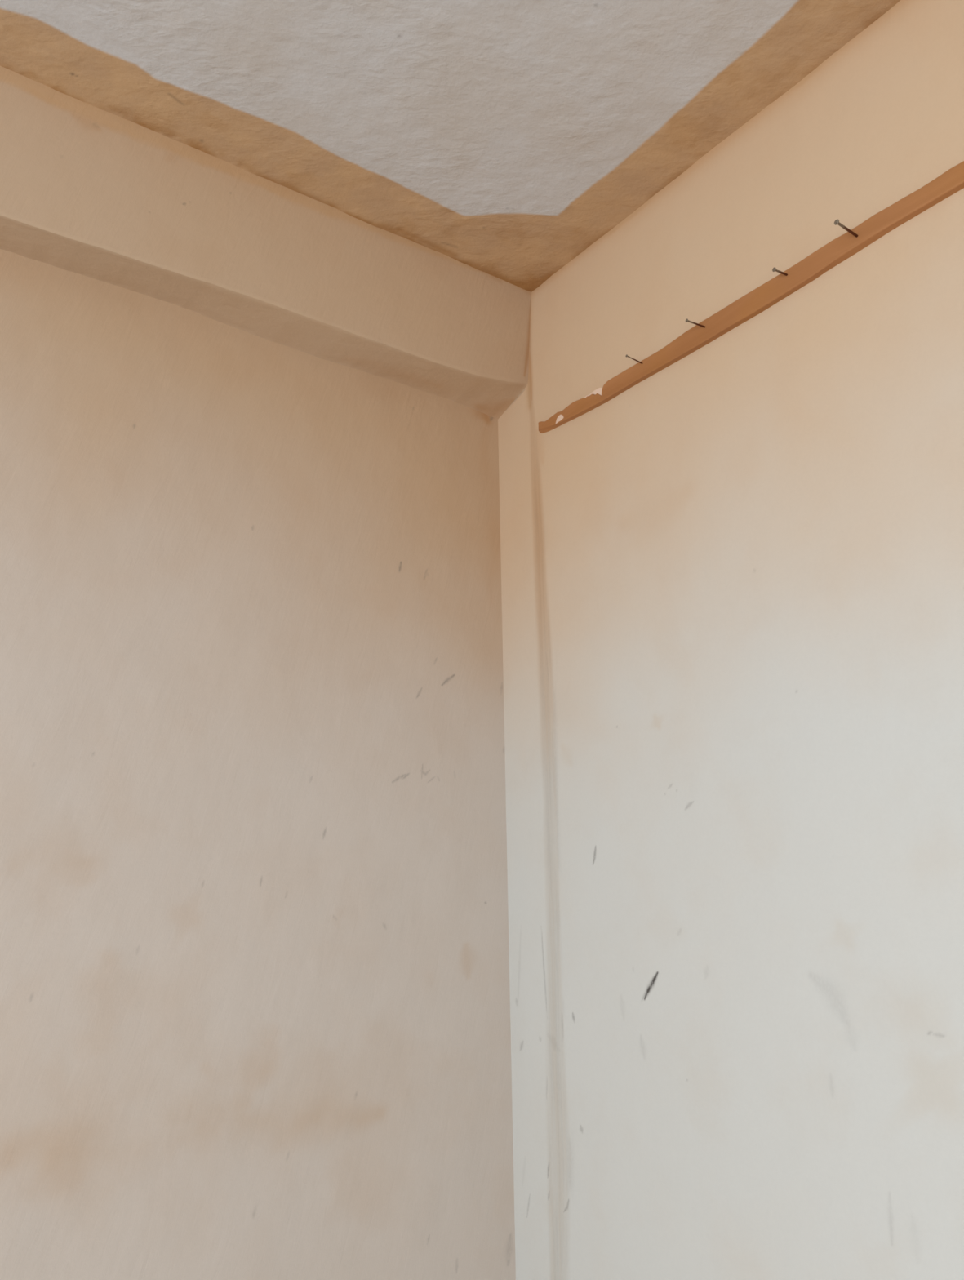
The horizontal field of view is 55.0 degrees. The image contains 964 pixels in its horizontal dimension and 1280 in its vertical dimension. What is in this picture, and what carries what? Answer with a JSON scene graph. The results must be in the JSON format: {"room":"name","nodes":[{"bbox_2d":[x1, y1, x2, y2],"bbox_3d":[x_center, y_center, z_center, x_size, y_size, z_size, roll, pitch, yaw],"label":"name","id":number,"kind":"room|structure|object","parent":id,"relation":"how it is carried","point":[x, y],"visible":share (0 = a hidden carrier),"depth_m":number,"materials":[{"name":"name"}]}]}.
{"room":"empty room","nodes":[
{"label":"empty room","id":0,"kind":"room"},
{"bbox_2d":[0,248,515,1279],"bbox_3d":[-1.283,0.392,0.983,3.320,2.820,0.005,8,-16,-35],"label":"wall","id":1,"kind":"structure","parent":0,"point":[255,988],"depth_m":1.64,"materials":[{"name":"beige paint"}]},
{"bbox_2d":[0,66,531,419],"bbox_3d":[-1.262,-0.853,1.214,3.320,0.270,0.159,8,-16,-35],"label":"beam","id":2,"kind":"structure","parent":1,"relation":"attached to","point":[88,190],"depth_m":1.73,"materials":[{"name":"beige paint"}]},
{"bbox_2d":[0,0,900,291],"bbox_3d":[-0.088,-1.364,-0.347,3.330,0.006,4.230,8,-16,-35],"label":"ceiling","id":3,"kind":"structure","parent":0,"point":[503,140],"depth_m":1.54,"materials":[{"name":"paint"}]},
{"bbox_2d":[497,0,963,1279],"bbox_3d":[1.266,0.185,0.264,0.011,2.820,4.220,8,-16,-35],"label":"wall","id":4,"kind":"structure","parent":0,"point":[732,582],"depth_m":1.48,"materials":[{"name":"white paint"}]},
{"bbox_2d":[538,160,963,433],"bbox_3d":[0.405,-0.560,1.594,0.074,0.046,1.037,8,-16,-35],"label":"wooden rail","id":5,"kind":"object","parent":4,"relation":"attached to","point":[950,182],"visible":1,"depth_m":1.52,"materials":[{"name":"brown wood"}]}
]}

